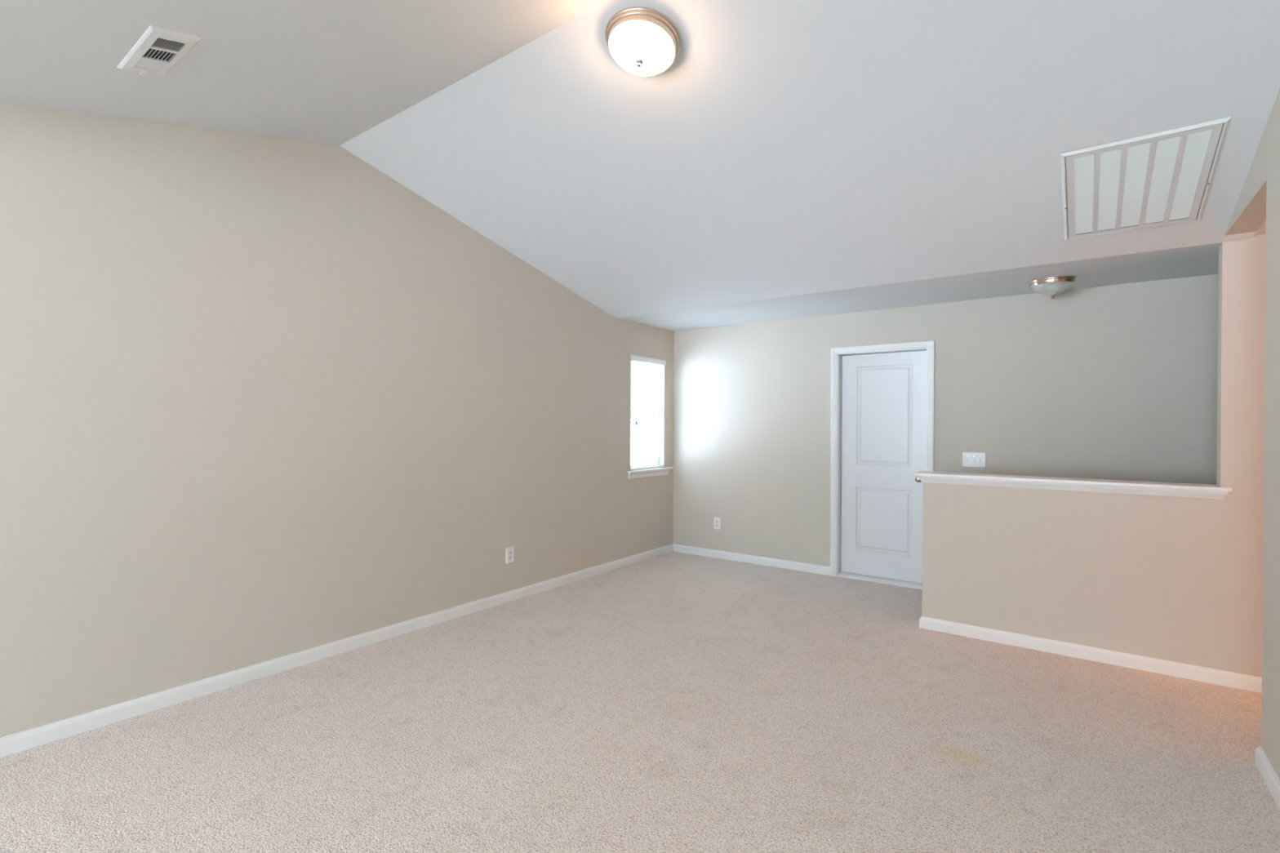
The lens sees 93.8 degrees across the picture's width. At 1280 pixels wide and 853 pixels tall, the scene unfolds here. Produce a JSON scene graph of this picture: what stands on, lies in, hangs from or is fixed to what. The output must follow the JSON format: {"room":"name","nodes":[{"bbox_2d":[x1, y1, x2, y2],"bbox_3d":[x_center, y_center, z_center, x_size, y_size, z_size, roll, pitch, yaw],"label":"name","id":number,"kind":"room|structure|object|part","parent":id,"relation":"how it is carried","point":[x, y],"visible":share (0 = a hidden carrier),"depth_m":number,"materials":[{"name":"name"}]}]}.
{"room":"empty loft room","nodes":[
{"label":"empty loft room","id":0,"kind":"room"},
{"bbox_2d":[0,102,674,737],"bbox_3d":[-2.682,-0.104,2.714,0.140,3.259,10.368,0,0,37],"label":"wall","id":1,"kind":"structure","parent":0,"point":[263,398],"depth_m":3.35,"materials":[{"name":"beige paint"}]},
{"bbox_2d":[0,543,673,757],"bbox_3d":[-2.668,1.366,2.619,0.015,0.080,10.228,0,0,37],"label":"baseboard","id":2,"kind":"structure","parent":1,"relation":"attached to","point":[18,742],"depth_m":3.36,"materials":[{"name":"white paint"}]},
{"bbox_2d":[506,546,514,564],"bbox_3d":[-1.043,1.034,4.813,0.009,0.126,0.082,0,0,37],"label":"wall outlet","id":3,"kind":"object","parent":1,"relation":"attached to","point":[509,551],"visible":1,"depth_m":4.81,"materials":[{"name":"white plastic"}]},
{"bbox_2d":[626,361,673,479],"bbox_3d":[0.083,-0.089,6.375,0.145,1.247,0.786,0,0,37],"label":"window","id":4,"kind":"structure","parent":1,"relation":"in","point":[646,473],"depth_m":6.50,"materials":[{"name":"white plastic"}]},
{"bbox_3d":[0.018,-0.390,6.383,0.016,0.581,0.533,0,0,37],"label":"sash","id":5,"kind":"part","parent":4,"relation":"part of","materials":[{"name":"glass"}]},
{"bbox_3d":[0.029,0.144,6.376,0.016,0.581,0.533,0,0,37],"label":"sash","id":6,"kind":"part","parent":4,"relation":"part of","materials":[{"name":"glass"}]},
{"bbox_2d":[631,355,666,470],"bbox_3d":[0.073,-0.140,6.347,0.073,1.174,0.617,0,0,37],"label":"window blind","id":7,"kind":"object","parent":4,"relation":"attached to","point":[634,358],"visible":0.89,"depth_m":6.34,"materials":[{"name":"white plastic"}]},
{"bbox_3d":[-0.034,-0.360,6.162,0.002,0.615,0.017,0,0,37],"label":"lift cord","id":8,"kind":"part","parent":7,"relation":"part of","materials":[{"name":"white plastic"}]},
{"bbox_3d":[0.061,0.435,6.352,0.050,0.022,0.577,0,0,37],"label":"rail","id":9,"kind":"part","parent":7,"relation":"part of","materials":[{"name":"white plastic"}]},
{"bbox_3d":[0.097,0.463,6.366,0.104,0.024,0.786,0,0,37],"label":"sill","id":10,"kind":"part","parent":4,"relation":"part of","materials":[{"name":"white paint"}]},
{"bbox_3d":[0.022,-0.123,6.380,0.040,1.180,0.599,0,0,37],"label":"frame","id":11,"kind":"part","parent":4,"relation":"part of","materials":[{"name":"white plastic"}]},
{"bbox_2d":[0,0,1279,331],"bbox_3d":[0.737,-1.437,0.091,8.742,0.859,10.508,0,0,37],"label":"ceiling","id":12,"kind":"structure","parent":0,"point":[793,159],"depth_m":2.91,"materials":[{"name":"white paint"}]},
{"bbox_2d":[116,25,201,75],"bbox_3d":[-1.871,-1.449,2.326,0.425,0.044,0.156,0,0,37],"label":"ceiling vent","id":13,"kind":"object","parent":12,"relation":"in","point":[157,51],"visible":1,"depth_m":2.31,"materials":[{"name":"white metal"}]},
{"bbox_2d":[604,6,681,75],"bbox_3d":[0.013,-1.620,2.580,0.330,0.171,0.321,0,0,29],"label":"ceiling light","id":14,"kind":"object","parent":12,"relation":"attached to","point":[643,41],"visible":1,"depth_m":2.50,"materials":[{"name":"white glass"}]},
{"bbox_3d":[0.004,-1.597,2.567,0.282,0.078,0.282,0,-14,37],"label":"lamp shade","id":15,"kind":"part","parent":14,"relation":"part of","materials":[{"name":"white glass"}]},
{"bbox_2d":[1027,275,1079,299],"bbox_3d":[2.932,-0.975,4.254,0.304,0.142,0.304,0,0,37],"label":"ceiling light","id":16,"kind":"object","parent":12,"relation":"attached to","point":[1052,286],"visible":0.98,"depth_m":4.18,"materials":[{"name":"white glass"}]},
{"bbox_3d":[2.932,-0.971,4.254,0.260,0.085,0.260,0,0,37],"label":"lamp shade","id":17,"kind":"part","parent":16,"relation":"part of","materials":[{"name":"white glass"}]},
{"bbox_2d":[1060,116,1231,239],"bbox_3d":[2.475,-1.191,3.002,0.584,0.215,0.805,0,0,37],"label":"ceiling vent","id":18,"kind":"object","parent":12,"relation":"in","point":[1162,178],"visible":1,"depth_m":2.94,"materials":[{"name":"white metal"}]},
{"bbox_2d":[0,551,1279,852],"bbox_3d":[0.781,1.493,0.064,8.602,0.120,10.228,0,0,37],"label":"floor","id":19,"kind":"structure","parent":0,"point":[672,702],"depth_m":2.65,"materials":[{"name":"beige carpet"}]},
{"bbox_2d":[672,274,1217,566],"bbox_3d":[3.885,1.641,4.254,8.602,5.368,0.200,0,0,37],"label":"wall","id":20,"kind":"structure","parent":0,"point":[1113,382],"depth_m":4.95,"materials":[{"name":"beige paint"}]},
{"bbox_2d":[714,517,720,529],"bbox_3d":[0.823,1.034,6.392,0.082,0.126,0.009,0,0,37],"label":"wall outlet","id":21,"kind":"object","parent":20,"relation":"attached to","point":[717,520],"visible":1,"depth_m":6.38,"materials":[{"name":"white plastic"}]},
{"bbox_2d":[673,543,830,575],"bbox_3d":[1.083,1.363,6.196,1.783,0.080,0.015,0,0,37],"label":"baseboard","id":22,"kind":"structure","parent":20,"relation":"attached to","point":[817,569],"depth_m":6.12,"materials":[{"name":"white paint"}]},
{"bbox_2d":[830,340,934,589],"bbox_3d":[2.201,0.337,5.449,0.887,2.150,0.159,0,0,37],"label":"door","id":23,"kind":"structure","parent":20,"relation":"in","point":[882,396],"depth_m":5.47,"materials":[{"name":"white paint"}]},
{"bbox_3d":[2.443,0.462,5.255,0.064,0.064,0.072,0,0,37],"label":"knob","id":24,"kind":"part","parent":23,"relation":"part of","materials":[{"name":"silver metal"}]},
{"bbox_2d":[962,452,986,467],"bbox_3d":[2.759,0.276,4.950,0.172,0.126,0.018,0,0,37],"label":"light switch","id":25,"kind":"object","parent":20,"relation":"attached to","point":[971,460],"visible":1,"depth_m":4.95,"materials":[{"name":"white plastic"}]},
{"bbox_2d":[921,233,1266,677],"bbox_3d":[4.354,1.654,2.540,5.808,5.362,0.120,0,0,37],"label":"wall","id":26,"kind":"structure","parent":0,"point":[1139,575],"depth_m":3.51,"materials":[{"name":"beige paint"}]},
{"bbox_2d":[916,475,1229,499],"bbox_3d":[2.634,0.373,3.812,1.579,0.046,0.186,0,0,37],"label":"trim","id":27,"kind":"structure","parent":26,"relation":"attached to","point":[1037,485],"depth_m":3.66,"materials":[{"name":"white paint"}]},
{"bbox_2d":[919,616,1262,693],"bbox_3d":[4.344,1.395,2.537,5.823,0.080,0.135,0,0,37],"label":"baseboard","id":28,"kind":"structure","parent":26,"relation":"attached to","point":[1226,678],"depth_m":3.61,"materials":[{"name":"white paint"}]},
{"bbox_2d":[1225,88,1279,780],"bbox_3d":[0.507,-0.075,-0.438,0.120,3.259,9.100,0,0,37],"label":"wall","id":29,"kind":"structure","parent":0,"point":[1259,200],"depth_m":2.42,"materials":[{"name":"beige paint"}]},
{"bbox_2d":[1255,746,1279,811],"bbox_3d":[1.179,1.402,-1.496,2.507,0.080,8.194,0,0,37],"label":"baseboard","id":30,"kind":"structure","parent":29,"relation":"attached to","point":[1266,770],"depth_m":2.37,"materials":[{"name":"white paint"}]}
]}

